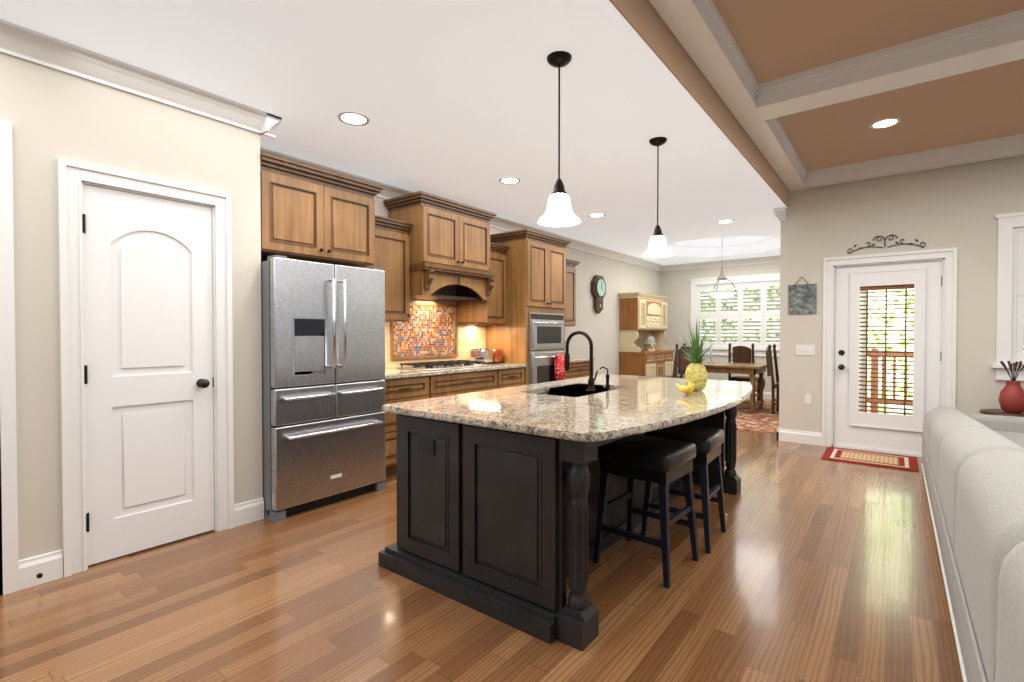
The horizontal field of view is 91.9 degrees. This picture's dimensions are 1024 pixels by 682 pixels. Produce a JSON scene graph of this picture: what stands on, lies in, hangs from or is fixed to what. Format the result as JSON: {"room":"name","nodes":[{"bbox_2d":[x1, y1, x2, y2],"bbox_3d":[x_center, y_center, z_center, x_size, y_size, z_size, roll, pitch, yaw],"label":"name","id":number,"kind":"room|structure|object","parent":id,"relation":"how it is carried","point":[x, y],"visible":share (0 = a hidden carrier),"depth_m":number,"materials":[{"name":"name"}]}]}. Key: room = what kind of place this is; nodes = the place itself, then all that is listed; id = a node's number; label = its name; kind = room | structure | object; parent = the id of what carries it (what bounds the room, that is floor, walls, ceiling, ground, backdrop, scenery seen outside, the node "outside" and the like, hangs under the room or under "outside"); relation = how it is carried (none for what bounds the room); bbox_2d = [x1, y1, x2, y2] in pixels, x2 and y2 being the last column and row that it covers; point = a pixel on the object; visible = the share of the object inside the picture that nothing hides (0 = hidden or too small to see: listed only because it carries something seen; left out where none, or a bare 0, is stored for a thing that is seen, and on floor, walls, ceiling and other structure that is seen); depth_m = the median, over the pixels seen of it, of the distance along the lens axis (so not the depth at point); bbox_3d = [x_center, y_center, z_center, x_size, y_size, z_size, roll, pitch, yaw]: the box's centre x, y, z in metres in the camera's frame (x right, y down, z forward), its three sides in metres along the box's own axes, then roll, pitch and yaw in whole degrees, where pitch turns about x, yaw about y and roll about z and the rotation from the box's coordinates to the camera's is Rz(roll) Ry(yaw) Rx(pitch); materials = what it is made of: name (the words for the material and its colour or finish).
{"room":"dining room and kitchen","nodes":[
{"label":"dining room and kitchen","id":0,"kind":"room"},
{"bbox_2d":[0,53,262,559],"bbox_3d":[-2.362,-0.150,3.096,0.650,2.750,1.260,1,1,38],"label":"wall","id":1,"kind":"structure","parent":0,"point":[51,115],"depth_m":2.59,"materials":[{"name":"paint"}]},
{"bbox_2d":[0,19,281,138],"bbox_3d":[-2.035,-1.463,2.886,0.100,0.118,1.360,1,1,38],"label":"crown molding","id":2,"kind":"structure","parent":1,"relation":"attached to","point":[26,44],"depth_m":2.75,"materials":[{"name":"white wood"}]},
{"bbox_2d":[57,158,233,576],"bbox_3d":[-2.135,0.138,2.940,0.146,2.177,0.839,1,1,38],"label":"door frame","id":3,"kind":"structure","parent":1,"relation":"attached to","point":[74,177],"depth_m":2.65,"materials":[{"name":"white wood"}]},
{"bbox_2d":[82,184,213,565],"bbox_3d":[-2.095,0.185,2.904,0.107,2.061,0.653,1,1,38],"label":"door","id":4,"kind":"structure","parent":1,"relation":"in","point":[149,378],"depth_m":2.89,"materials":[{"name":"white wood"}]},
{"bbox_2d":[260,153,383,266],"bbox_3d":[-1.650,-0.961,3.974,0.676,0.655,1.010,1,1,38],"label":"upper cabinet","id":5,"kind":"object","parent":1,"relation":"attached to","point":[311,214],"visible":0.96,"depth_m":3.72,"materials":[{"name":"brown wood"}]},
{"bbox_2d":[260,148,663,270],"bbox_3d":[0.553,-1.528,7.282,0.100,0.118,8.960,1,1,38],"label":"crown molding","id":6,"kind":"structure","parent":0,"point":[389,191],"depth_m":6.50,"materials":[{"name":"wood"}]},
{"bbox_2d":[0,398,962,681],"bbox_3d":[2.103,1.254,3.121,8.300,0.060,14.300,1,1,38],"label":"floor","id":7,"kind":"structure","parent":0,"point":[812,566],"depth_m":2.31,"materials":[{"name":"brown wood"}]},
{"bbox_2d":[261,255,385,522],"bbox_3d":[-1.591,0.313,3.886,0.848,1.800,0.907,1,1,38],"label":"refrigerator","id":8,"kind":"object","parent":7,"relation":"on","point":[323,374],"visible":0.9,"depth_m":3.57,"materials":[{"name":"silver metal"}]},
{"bbox_2d":[382,377,427,476],"bbox_3d":[-1.187,0.765,4.644,0.617,0.876,0.684,1,1,38],"label":"base cabinet","id":9,"kind":"object","parent":7,"relation":"on","point":[403,385],"depth_m":4.36,"materials":[{"name":"brown wood"}]},
{"bbox_2d":[380,363,525,380],"bbox_3d":[-0.743,0.297,5.191,0.641,0.038,2.155,1,1,38],"label":"countertop","id":10,"kind":"structure","parent":9,"relation":"on","point":[390,374],"depth_m":4.78,"materials":[{"name":"beige stone"}]},
{"bbox_2d":[396,360,491,370],"bbox_3d":[-0.700,0.252,5.245,0.510,0.050,0.915,1,1,38],"label":"gas cooktop","id":11,"kind":"object","parent":10,"relation":"in","point":[441,365],"visible":1,"depth_m":5.08,"materials":[{"name":"silver metal"}]},
{"bbox_2d":[470,348,493,363],"bbox_3d":[-0.359,0.180,5.838,0.230,0.176,0.200,1,1,38],"label":"toaster","id":12,"kind":"object","parent":10,"relation":"on","point":[485,355],"visible":0.81,"depth_m":5.76,"materials":[{"name":"white metal"}]},
{"bbox_2d":[492,349,503,363],"bbox_3d":[-0.231,0.180,6.004,0.210,0.172,0.160,1,1,38],"label":"toaster","id":13,"kind":"object","parent":10,"relation":"on","point":[497,355],"visible":0.48,"depth_m":5.93,"materials":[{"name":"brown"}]},
{"bbox_2d":[428,369,499,397],"bbox_3d":[-0.706,0.755,5.262,0.620,0.876,1.010,1,1,38],"label":"base cabinet","id":14,"kind":"object","parent":7,"relation":"on","point":[448,384],"depth_m":5.02,"materials":[{"name":"brown wood"}]},
{"bbox_2d":[500,369,523,387],"bbox_3d":[-0.264,0.747,5.834,0.617,0.876,0.564,1,1,38],"label":"base cabinet","id":15,"kind":"object","parent":7,"relation":"on","point":[508,377],"depth_m":5.66,"materials":[{"name":"brown wood"}]},
{"bbox_2d":[486,229,570,384],"bbox_3d":[0.221,-0.068,6.356,0.730,2.490,0.984,1,1,38],"label":"tall cabinet","id":16,"kind":"object","parent":7,"relation":"on","point":[530,334],"visible":0.52,"depth_m":6.01,"materials":[{"name":"brown wood"}]},
{"bbox_2d":[555,354,565,380],"bbox_3d":[0.611,0.365,6.284,0.040,0.386,0.200,1,1,38],"label":"towel","id":17,"kind":"object","parent":16,"relation":"hanging from","point":[560,372],"visible":0.69,"depth_m":6.25,"materials":[{"name":"red fabric"}]},
{"bbox_2d":[524,361,588,378],"bbox_3d":[0.694,0.729,7.067,0.620,0.876,0.811,1,1,38],"label":"base cabinet","id":18,"kind":"object","parent":7,"relation":"on","point":[578,369],"depth_m":6.85,"materials":[{"name":"brown wood"}]},
{"bbox_2d":[570,357,594,364],"bbox_3d":[0.707,0.270,7.060,0.641,0.038,0.826,1,1,38],"label":"countertop","id":19,"kind":"structure","parent":18,"relation":"on","point":[571,358],"depth_m":6.95,"materials":[{"name":"beige stone"}]},
{"bbox_2d":[378,407,740,651],"bbox_3d":[0.571,0.795,3.366,1.252,0.851,2.640,1,1,38],"label":"kitchen island","id":20,"kind":"object","parent":7,"relation":"on","point":[498,490],"depth_m":2.29,"materials":[{"name":"wood"}]},
{"bbox_2d":[382,375,751,446],"bbox_3d":[0.670,0.354,3.260,1.480,0.032,2.635,1,1,38],"label":"island countertop","id":21,"kind":"structure","parent":20,"relation":"on","point":[600,410],"depth_m":2.63,"materials":[{"name":"beige stone"}]},
{"bbox_2d":[564,331,609,391],"bbox_3d":[0.526,0.132,3.471,0.240,0.407,0.266,1,1,38],"label":"faucet","id":22,"kind":"object","parent":21,"relation":"on","point":[590,388],"depth_m":3.41,"materials":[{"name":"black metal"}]},
{"bbox_2d":[676,381,694,394],"bbox_3d":[1.102,0.298,3.139,0.150,0.079,0.177,1,1,38],"label":"bananas","id":23,"kind":"object","parent":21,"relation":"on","point":[689,389],"visible":1,"depth_m":3.08,"materials":[{"name":"yellow food"}]},
{"bbox_2d":[676,320,716,390],"bbox_3d":[1.247,0.077,3.350,0.316,0.519,0.317,1,1,38],"label":"pineapple","id":24,"kind":"object","parent":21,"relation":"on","point":[696,373],"visible":0.98,"depth_m":3.32,"materials":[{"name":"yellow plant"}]},
{"bbox_2d":[593,434,698,588],"bbox_3d":[0.751,0.897,2.760,0.436,0.665,0.416,1,1,41],"label":"stool","id":25,"kind":"object","parent":7,"relation":"on","point":[662,463],"visible":0.92,"depth_m":2.67,"materials":[{"name":"black leather"}]},
{"bbox_2d":[618,292,674,376],"bbox_3d":[2.657,0.118,9.667,0.524,2.020,1.570,1,1,38],"label":"hutch","id":26,"kind":"object","parent":7,"relation":"on","point":[642,316],"visible":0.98,"depth_m":9.23,"materials":[{"name":"brown wood"}]},
{"bbox_2d":[644,334,654,350],"bbox_3d":[2.797,0.029,9.839,0.240,0.322,0.535,1,1,38],"label":"lamp","id":27,"kind":"object","parent":26,"relation":"on","point":[649,340],"visible":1,"depth_m":9.66,"materials":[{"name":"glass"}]},
{"bbox_2d":[641,424,725,553],"bbox_3d":[1.092,0.892,3.134,0.430,0.665,0.420,1,1,38],"label":"stool","id":28,"kind":"object","parent":7,"relation":"on","point":[708,441],"visible":0.73,"depth_m":3.03,"materials":[{"name":"black wood"}]},
{"bbox_2d":[725,399,778,432],"bbox_3d":[3.702,1.145,8.144,2.630,0.012,3.300,1,1,38],"label":"dining rug","id":29,"kind":"object","parent":7,"relation":"on","point":[763,419],"depth_m":7.35,"materials":[{"name":"multicoloured carpet"}]},
{"bbox_2d":[654,342,685,377],"bbox_3d":[2.881,0.577,9.026,0.521,1.098,0.440,1,1,38],"label":"dining chair","id":30,"kind":"object","parent":29,"relation":"on","point":[681,375],"visible":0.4,"depth_m":9.03,"materials":[{"name":"brown wood"}]},
{"bbox_2d":[674,344,701,377],"bbox_3d":[2.831,0.591,8.014,0.440,1.098,0.521,0,1,28],"label":"dining chair","id":31,"kind":"object","parent":29,"relation":"on","point":[682,363],"visible":0.29,"depth_m":8.24,"materials":[{"name":"brown wood"}]},
{"bbox_2d":[683,362,766,412],"bbox_3d":[3.593,0.760,8.413,1.320,0.748,0.920,1,1,38],"label":"dining table","id":32,"kind":"object","parent":29,"relation":"on","point":[752,369],"visible":0.46,"depth_m":8.01,"materials":[{"name":"brown wood"}]},
{"bbox_2d":[708,342,734,363],"bbox_3d":[3.570,0.198,8.441,0.425,0.375,0.098,0,1,25],"label":"candle holders","id":33,"kind":"object","parent":32,"relation":"on","point":[731,358],"visible":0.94,"depth_m":8.37,"materials":[{"name":"white"}]},
{"bbox_2d":[728,343,758,401],"bbox_3d":[4.171,0.578,8.911,0.440,1.098,0.521,1,1,38],"label":"dining chair","id":34,"kind":"object","parent":29,"relation":"on","point":[741,354],"visible":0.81,"depth_m":8.74,"materials":[{"name":"brown wood"}]},
{"bbox_2d":[766,344,778,413],"bbox_3d":[4.323,0.594,7.819,0.521,1.098,0.440,1,1,38],"label":"dining chair","id":35,"kind":"object","parent":29,"relation":"on","point":[769,362],"visible":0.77,"depth_m":7.81,"materials":[{"name":"brown wood"}]},
{"bbox_2d":[821,447,918,471],"bbox_3d":[3.632,1.191,5.035,0.770,0.010,0.640,1,1,38],"label":"rug","id":36,"kind":"object","parent":7,"relation":"on","point":[900,462],"visible":1,"depth_m":5.00,"materials":[{"name":"red fabric"}]},
{"bbox_2d":[921,407,1023,681],"bbox_3d":[2.553,0.829,2.291,0.858,0.815,5.350,1,1,38],"label":"sofa","id":37,"kind":"object","parent":7,"relation":"on","point":[972,465],"visible":1,"depth_m":1.71,"materials":[{"name":"fabric"}]},
{"bbox_2d":[979,409,1023,416],"bbox_3d":[4.519,0.925,4.469,0.440,0.560,0.433,1,1,38],"label":"table","id":38,"kind":"object","parent":7,"relation":"on","point":[1000,412],"visible":0.29,"depth_m":4.46,"materials":[{"name":"brown wood"}]},
{"bbox_2d":[998,361,1023,412],"bbox_3d":[4.520,0.412,4.463,0.190,0.465,0.194,1,1,38],"label":"striped vase","id":39,"kind":"object","parent":38,"relation":"on","point":[1011,398],"visible":1,"depth_m":4.42,"materials":[{"name":"ceramic"}]},
{"bbox_2d":[0,0,1023,264],"bbox_3d":[1.959,-1.736,3.087,7.740,0.420,14.140,1,1,38],"label":"ceiling","id":40,"kind":"structure","parent":0,"point":[455,100],"depth_m":3.18,"materials":[{"name":"white paint"}]},
{"bbox_2d":[337,112,369,125],"bbox_3d":[-1.089,-1.527,3.404,0.213,0.005,0.213,0,1,29],"label":"recessed light","id":41,"kind":"object","parent":40,"relation":"in","point":[354,118],"depth_m":3.40,"materials":[{"name":"white"}]},
{"bbox_2d":[499,177,520,183],"bbox_3d":[-0.022,-1.547,4.779,0.213,0.005,0.213,0,1,29],"label":"recessed light","id":42,"kind":"object","parent":40,"relation":"in","point":[506,180],"depth_m":4.77,"materials":[{"name":"white"}]},
{"bbox_2d":[537,51,580,226],"bbox_3d":[0.254,-1.079,2.661,0.236,0.879,0.236,1,1,38],"label":"pendant light","id":43,"kind":"object","parent":40,"relation":"hanging from","point":[559,212],"visible":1,"depth_m":2.63,"materials":[{"name":"white glass"}]},
{"bbox_2d":[588,213,604,216],"bbox_3d":[1.057,-1.567,6.169,0.213,0.005,0.213,0,1,29],"label":"recessed light","id":44,"kind":"object","parent":40,"relation":"in","point":[593,214],"depth_m":6.17,"materials":[{"name":"white"}]},
{"bbox_2d":[642,137,673,257],"bbox_3d":[1.116,-1.095,3.789,0.236,0.879,0.236,1,1,38],"label":"pendant light","id":45,"kind":"object","parent":40,"relation":"hanging from","point":[657,247],"visible":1,"depth_m":3.76,"materials":[{"name":"white glass"}]},
{"bbox_2d":[709,267,735,297],"bbox_3d":[3.606,-1.319,8.497,0.434,1.172,0.436,1,1,38],"label":"pendant light","id":46,"kind":"object","parent":40,"relation":"hanging from","point":[722,294],"visible":0.79,"depth_m":8.43,"materials":[{"name":"white glass"}]},
{"bbox_2d":[717,220,733,223],"bbox_3d":[2.809,-1.572,6.519,0.213,0.005,0.213,0,1,29],"label":"recessed light","id":47,"kind":"object","parent":40,"relation":"in","point":[721,221],"depth_m":6.51,"materials":[{"name":"white"}]},
{"bbox_2d":[649,0,1023,191],"bbox_3d":[1.971,-1.727,0.458,4.542,0.160,10.044,1,1,38],"label":"ceiling beams","id":48,"kind":"structure","parent":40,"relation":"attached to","point":[699,29],"depth_m":3.26,"materials":[{"name":"white wood"}]},
{"bbox_2d":[869,118,900,128],"bbox_3d":[3.190,-1.859,4.232,0.213,0.005,0.213,0,1,29],"label":"recessed light","id":49,"kind":"object","parent":40,"relation":"in","point":[889,122],"depth_m":4.23,"materials":[{"name":"white"}]},
{"bbox_2d":[374,196,660,375],"bbox_3d":[0.059,-0.206,6.862,0.140,2.750,10.540,1,1,38],"label":"wall","id":50,"kind":"structure","parent":0,"point":[601,330],"depth_m":8.71,"materials":[{"name":"paint"}]},
{"bbox_2d":[359,215,412,321],"bbox_3d":[-1.299,-0.661,4.668,0.386,0.945,0.620,1,1,38],"label":"upper cabinet","id":51,"kind":"object","parent":50,"relation":"attached to","point":[392,248],"visible":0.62,"depth_m":4.67,"materials":[{"name":"brown wood"}]},
{"bbox_2d":[385,284,485,368],"bbox_3d":[-0.465,-0.242,6.047,0.027,1.014,3.850,1,1,38],"label":"tile backsplash","id":52,"kind":"structure","parent":50,"relation":"attached to","point":[431,330],"depth_m":5.50,"materials":[{"name":"tile"}]},
{"bbox_2d":[383,191,496,322],"bbox_3d":[-0.717,-0.812,5.247,0.593,1.210,1.120,1,1,38],"label":"upper cabinet","id":53,"kind":"object","parent":50,"relation":"attached to","point":[449,242],"visible":0.98,"depth_m":5.01,"materials":[{"name":"brown wood"}]},
{"bbox_2d":[458,242,508,324],"bbox_3d":[-0.336,-0.669,5.909,0.386,0.945,0.500,1,1,38],"label":"upper cabinet","id":54,"kind":"object","parent":50,"relation":"attached to","point":[497,308],"visible":0.33,"depth_m":5.89,"materials":[{"name":"brown wood"}]},
{"bbox_2d":[565,259,580,325],"bbox_3d":[0.609,-0.692,7.128,0.386,0.955,0.835,1,1,38],"label":"upper cabinet","id":55,"kind":"object","parent":50,"relation":"attached to","point":[570,314],"visible":0.29,"depth_m":7.20,"materials":[{"name":"brown wood"}]},
{"bbox_2d":[591,275,605,312],"bbox_3d":[1.498,-0.799,8.509,0.096,0.648,0.416,1,1,38],"label":"clock","id":56,"kind":"object","parent":50,"relation":"attached to","point":[598,288],"depth_m":8.44,"materials":[{"name":"brown wood"}]},
{"bbox_2d":[661,262,779,392],"bbox_3d":[4.649,-0.250,9.882,3.690,2.750,0.140,1,1,38],"label":"wall","id":57,"kind":"structure","parent":0,"point":[676,286],"depth_m":10.50,"materials":[{"name":"paint"}]},
{"bbox_2d":[664,255,779,270],"bbox_3d":[4.639,-1.564,9.719,3.330,0.118,0.100,1,1,38],"label":"crown molding","id":58,"kind":"structure","parent":57,"relation":"attached to","point":[768,259],"depth_m":9.99,"materials":[{"name":"white wood"}]},
{"bbox_2d":[690,273,779,356],"bbox_3d":[4.734,-0.501,9.768,2.420,1.595,0.190,1,1,38],"label":"window","id":59,"kind":"structure","parent":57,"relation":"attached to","point":[720,346],"depth_m":9.90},
{"bbox_2d":[748,392,775,399],"bbox_3d":[4.671,1.056,9.783,3.530,0.142,0.020,1,1,38],"label":"baseboard","id":60,"kind":"structure","parent":57,"relation":"attached to","point":[766,395],"depth_m":9.57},
{"bbox_2d":[779,155,1023,432],"bbox_3d":[5.031,-0.331,4.508,4.600,3.070,0.162,1,1,38],"label":"wall","id":61,"kind":"structure","parent":0,"point":[959,207],"depth_m":5.15,"materials":[{"name":"paint"}]},
{"bbox_2d":[773,207,785,221],"bbox_3d":[3.219,-1.492,5.911,0.125,0.150,0.270,1,1,38],"label":"trim","id":62,"kind":"structure","parent":61,"relation":"attached to","point":[780,213],"depth_m":5.82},
{"bbox_2d":[777,428,821,445],"bbox_3d":[3.344,1.115,5.763,0.460,0.142,0.040,1,1,38],"label":"baseboard","id":63,"kind":"structure","parent":61,"relation":"attached to","point":[804,437],"depth_m":5.74,"materials":[{"name":"white wood"}]},
{"bbox_2d":[796,345,814,355],"bbox_3d":[3.384,0.106,5.707,0.195,0.120,0.015,1,1,38],"label":"switch plate","id":64,"kind":"object","parent":61,"relation":"attached to","point":[809,350],"visible":1,"depth_m":5.71,"materials":[{"name":"white plastic"}]},
{"bbox_2d":[804,394,811,403],"bbox_3d":[3.410,0.669,5.700,0.075,0.115,0.007,1,1,38],"label":"outlet","id":65,"kind":"object","parent":61,"relation":"attached to","point":[807,398],"visible":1,"depth_m":5.70,"materials":[{"name":"white plastic"}]},
{"bbox_2d":[847,234,925,253],"bbox_3d":[3.953,-1.037,5.244,0.661,0.168,0.009,1,1,38],"label":"wall art","id":66,"kind":"object","parent":61,"relation":"attached to","point":[885,243],"visible":1,"depth_m":5.24},
{"bbox_2d":[834,260,941,454],"bbox_3d":[3.977,0.176,5.267,0.916,1.990,0.137,1,1,38],"label":"door","id":67,"kind":"structure","parent":61,"relation":"in","point":[887,383],"depth_m":5.29,"materials":[{"name":"white wood"}]},
{"bbox_2d":[822,247,956,456],"bbox_3d":[4.003,0.131,5.310,1.124,2.122,0.166,1,1,38],"label":"door frame","id":68,"kind":"structure","parent":61,"relation":"attached to","point":[947,257],"depth_m":5.21,"materials":[{"name":"white wood"}]},
{"bbox_2d":[992,212,1023,380],"bbox_3d":[5.135,-0.412,4.396,1.260,1.575,0.190,1,1,38],"label":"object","id":69,"kind":"structure","parent":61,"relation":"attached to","point":[1010,308],"depth_m":4.67,"materials":[{"name":"white wood"}]},
{"label":"outside","id":70,"kind":"structure","parent":0,"visible":0},
{"bbox_2d":[700,286,1023,352],"bbox_3d":[7.097,-0.628,10.104,13.000,6.500,2.500,1,1,38],"label":"foliage","id":71,"kind":"object","parent":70,"point":[743,319],"depth_m":12.60,"materials":[{"name":"green plant"}]}
]}

